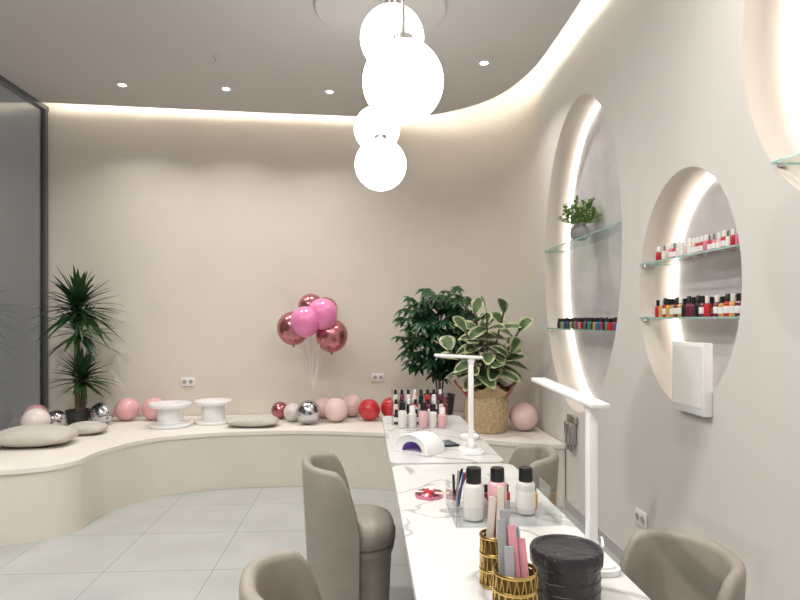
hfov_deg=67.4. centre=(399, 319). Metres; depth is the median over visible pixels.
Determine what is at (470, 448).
desk lamp
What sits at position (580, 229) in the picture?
potted succulent
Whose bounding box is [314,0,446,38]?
ceiling canopy
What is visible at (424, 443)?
lamp
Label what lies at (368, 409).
balloon
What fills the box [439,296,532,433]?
potted plant
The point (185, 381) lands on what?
wall outlet
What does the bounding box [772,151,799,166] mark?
glass shelf
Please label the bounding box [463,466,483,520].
liquid bottle
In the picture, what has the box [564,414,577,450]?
soap dispenser
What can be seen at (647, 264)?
glass shelf
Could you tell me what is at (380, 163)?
globe pendant lamp
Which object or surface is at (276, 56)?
ceiling
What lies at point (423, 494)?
wheel
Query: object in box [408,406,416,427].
liquid bottle
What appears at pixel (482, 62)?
recessed light
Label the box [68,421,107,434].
seat cushion
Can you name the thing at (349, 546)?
tub chair
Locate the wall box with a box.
[672,341,712,416]
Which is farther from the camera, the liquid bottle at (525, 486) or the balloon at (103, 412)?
the balloon at (103, 412)
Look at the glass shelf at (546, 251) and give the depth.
4.19 m
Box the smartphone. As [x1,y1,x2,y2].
[443,440,459,446]
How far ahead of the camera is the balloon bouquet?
5.44 m
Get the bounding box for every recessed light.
[116,82,128,87]
[220,87,231,91]
[324,89,334,93]
[478,60,490,65]
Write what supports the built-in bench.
on the floor
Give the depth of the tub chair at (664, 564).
1.76 m
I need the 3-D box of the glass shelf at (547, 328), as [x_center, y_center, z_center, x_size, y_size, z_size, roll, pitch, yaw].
[1.338,0.074,4.265,0.192,0.022,1.311,0,0,-3]
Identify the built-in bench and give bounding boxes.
[0,411,564,545]
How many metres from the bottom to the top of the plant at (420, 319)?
1.242 m
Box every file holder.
[479,486,509,589]
[492,509,537,599]
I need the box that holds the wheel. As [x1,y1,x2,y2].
[415,488,442,499]
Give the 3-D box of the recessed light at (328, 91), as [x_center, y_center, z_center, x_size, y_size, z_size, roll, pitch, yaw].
[-0.617,-1.997,5.253,0.100,0.006,0.100,0,0,-3]
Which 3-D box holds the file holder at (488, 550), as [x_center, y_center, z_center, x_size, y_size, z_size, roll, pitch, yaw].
[0.232,0.527,1.476,0.075,0.243,0.075,0,0,-3]
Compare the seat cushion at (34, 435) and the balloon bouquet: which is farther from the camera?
the balloon bouquet
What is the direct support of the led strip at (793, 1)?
attached to the wall at (595, 262)
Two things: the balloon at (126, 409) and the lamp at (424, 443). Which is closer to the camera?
the lamp at (424, 443)
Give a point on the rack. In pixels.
(394, 398)
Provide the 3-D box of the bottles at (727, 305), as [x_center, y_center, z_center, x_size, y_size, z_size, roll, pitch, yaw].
[1.426,-0.064,2.830,0.116,0.100,0.716,0,0,-3]
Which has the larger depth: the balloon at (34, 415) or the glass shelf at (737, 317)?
the balloon at (34, 415)
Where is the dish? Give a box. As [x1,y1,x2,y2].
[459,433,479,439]
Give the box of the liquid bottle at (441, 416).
[438,407,445,427]
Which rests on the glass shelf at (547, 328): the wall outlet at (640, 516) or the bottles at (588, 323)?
the bottles at (588, 323)
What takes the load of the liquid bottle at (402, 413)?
on the table at (456, 425)
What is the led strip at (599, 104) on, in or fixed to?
attached to the wall at (595, 262)
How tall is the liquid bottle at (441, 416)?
0.120 m
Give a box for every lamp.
[354,106,399,145]
[355,0,405,190]
[360,0,423,59]
[363,0,443,124]
[395,431,444,456]
[434,353,483,454]
[531,377,620,576]
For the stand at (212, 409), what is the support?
on the built-in bench
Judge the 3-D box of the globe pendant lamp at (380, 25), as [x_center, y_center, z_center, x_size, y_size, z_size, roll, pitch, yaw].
[-0.037,-1.566,2.793,0.296,0.808,0.296,0,0,-3]
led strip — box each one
[567,104,599,395]
[674,176,713,340]
[789,0,799,116]
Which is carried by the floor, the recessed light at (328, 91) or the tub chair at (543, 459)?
the tub chair at (543, 459)
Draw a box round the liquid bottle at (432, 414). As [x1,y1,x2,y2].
[429,404,436,427]
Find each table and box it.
[382,415,503,467]
[392,463,650,599]
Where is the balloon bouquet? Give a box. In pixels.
[277,294,347,419]
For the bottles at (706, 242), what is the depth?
2.78 m
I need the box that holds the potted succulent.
[557,195,601,240]
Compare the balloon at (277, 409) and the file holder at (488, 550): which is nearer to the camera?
the file holder at (488, 550)
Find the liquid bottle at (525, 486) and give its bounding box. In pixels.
[516,466,535,514]
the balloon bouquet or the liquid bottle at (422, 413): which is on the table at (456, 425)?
the liquid bottle at (422, 413)
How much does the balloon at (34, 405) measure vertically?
0.200 m
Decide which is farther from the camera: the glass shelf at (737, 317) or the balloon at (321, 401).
the balloon at (321, 401)
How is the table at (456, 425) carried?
on the floor
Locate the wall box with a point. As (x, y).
(692, 362)
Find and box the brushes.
[452,468,465,507]
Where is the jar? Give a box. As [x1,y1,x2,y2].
[529,534,603,599]
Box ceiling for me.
[0,0,580,115]
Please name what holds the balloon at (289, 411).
on the built-in bench
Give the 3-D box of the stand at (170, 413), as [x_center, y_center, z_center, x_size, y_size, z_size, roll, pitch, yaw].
[-2.009,0.827,5.252,0.350,0.205,0.350,0,0,-3]
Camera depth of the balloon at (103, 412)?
5.24 m
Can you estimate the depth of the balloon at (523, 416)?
4.95 m
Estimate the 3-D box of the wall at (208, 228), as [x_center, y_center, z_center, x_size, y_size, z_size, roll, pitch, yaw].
[-0.981,-0.430,5.652,4.800,3.660,1.200,0,0,-3]
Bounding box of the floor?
[0,486,620,599]
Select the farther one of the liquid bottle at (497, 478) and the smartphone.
the smartphone
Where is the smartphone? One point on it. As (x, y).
(447, 443)
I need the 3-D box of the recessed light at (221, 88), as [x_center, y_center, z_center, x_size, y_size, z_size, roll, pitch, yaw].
[-1.505,-1.997,5.191,0.100,0.006,0.100,0,0,-3]
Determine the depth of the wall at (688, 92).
2.88 m
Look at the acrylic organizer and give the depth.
2.07 m
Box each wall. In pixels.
[43,63,538,427]
[539,0,799,599]
[569,0,799,397]
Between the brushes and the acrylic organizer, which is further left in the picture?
the brushes
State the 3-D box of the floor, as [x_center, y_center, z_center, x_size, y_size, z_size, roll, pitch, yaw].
[-1.009,1.450,1.844,7.200,0.100,9.600,0,0,-3]
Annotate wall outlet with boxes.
[181,377,194,385]
[371,373,383,381]
[635,507,646,528]
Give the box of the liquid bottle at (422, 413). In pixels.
[419,402,426,427]
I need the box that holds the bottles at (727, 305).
[655,293,741,316]
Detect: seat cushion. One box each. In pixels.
[0,424,78,446]
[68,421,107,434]
[226,414,278,426]
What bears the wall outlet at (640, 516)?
attached to the wall at (688, 92)
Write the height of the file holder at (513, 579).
0.238 m
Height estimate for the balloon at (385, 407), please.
0.201 m
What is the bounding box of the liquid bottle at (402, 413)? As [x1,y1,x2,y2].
[398,402,406,428]
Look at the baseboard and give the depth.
3.78 m
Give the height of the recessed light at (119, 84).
0.006 m
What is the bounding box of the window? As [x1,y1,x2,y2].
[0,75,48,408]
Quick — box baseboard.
[565,497,623,559]
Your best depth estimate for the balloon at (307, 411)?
5.28 m
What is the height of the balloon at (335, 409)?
0.220 m
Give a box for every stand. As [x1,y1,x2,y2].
[149,400,191,429]
[194,398,231,425]
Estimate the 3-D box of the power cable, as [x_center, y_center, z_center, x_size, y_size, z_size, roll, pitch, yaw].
[0.869,1.018,2.498,0.153,0.771,1.703,0,0,25]
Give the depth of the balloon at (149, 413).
5.50 m
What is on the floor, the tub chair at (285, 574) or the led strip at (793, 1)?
the tub chair at (285, 574)
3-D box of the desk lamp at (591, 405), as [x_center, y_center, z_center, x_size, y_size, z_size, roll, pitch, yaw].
[0.498,0.420,1.757,0.110,0.458,0.490,0,0,-3]
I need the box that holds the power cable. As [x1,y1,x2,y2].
[598,529,637,548]
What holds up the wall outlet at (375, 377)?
attached to the wall at (208, 228)
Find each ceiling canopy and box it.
[182,0,245,4]
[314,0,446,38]
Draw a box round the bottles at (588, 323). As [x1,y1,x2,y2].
[557,317,617,330]
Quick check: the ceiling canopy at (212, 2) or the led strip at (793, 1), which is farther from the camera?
the ceiling canopy at (212, 2)
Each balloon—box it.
[20,408,50,425]
[22,404,48,414]
[49,410,67,425]
[89,402,113,423]
[114,398,139,420]
[141,397,163,419]
[271,402,285,418]
[283,403,298,420]
[296,400,319,423]
[315,397,329,417]
[324,398,349,421]
[342,394,361,416]
[358,399,379,420]
[380,397,399,415]
[509,402,537,430]
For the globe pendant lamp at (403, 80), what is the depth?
2.09 m
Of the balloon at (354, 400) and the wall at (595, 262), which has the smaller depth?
the wall at (595, 262)
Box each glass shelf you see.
[544,222,621,252]
[547,328,615,331]
[639,244,739,266]
[639,316,739,320]
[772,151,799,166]
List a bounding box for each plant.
[25,265,127,424]
[391,286,484,414]
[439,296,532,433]
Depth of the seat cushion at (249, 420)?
5.15 m
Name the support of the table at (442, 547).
on the floor
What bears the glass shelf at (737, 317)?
attached to the wall at (688, 92)
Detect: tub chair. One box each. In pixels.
[239,549,321,599]
[302,452,395,599]
[508,444,558,505]
[620,528,746,599]
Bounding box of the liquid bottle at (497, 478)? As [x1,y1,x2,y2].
[488,466,506,505]
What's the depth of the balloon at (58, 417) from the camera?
5.01 m
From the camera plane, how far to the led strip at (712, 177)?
3.21 m
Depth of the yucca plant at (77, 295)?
5.28 m
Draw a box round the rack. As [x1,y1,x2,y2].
[391,387,443,424]
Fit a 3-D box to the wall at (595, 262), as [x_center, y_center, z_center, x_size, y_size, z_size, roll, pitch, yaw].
[1.651,-0.430,1.399,0.060,3.660,7.600,0,0,-3]
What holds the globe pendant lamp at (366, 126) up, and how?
hanging from the ceiling
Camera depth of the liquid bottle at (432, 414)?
3.61 m
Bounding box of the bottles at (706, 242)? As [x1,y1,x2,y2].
[656,228,739,262]
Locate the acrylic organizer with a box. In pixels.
[484,484,537,506]

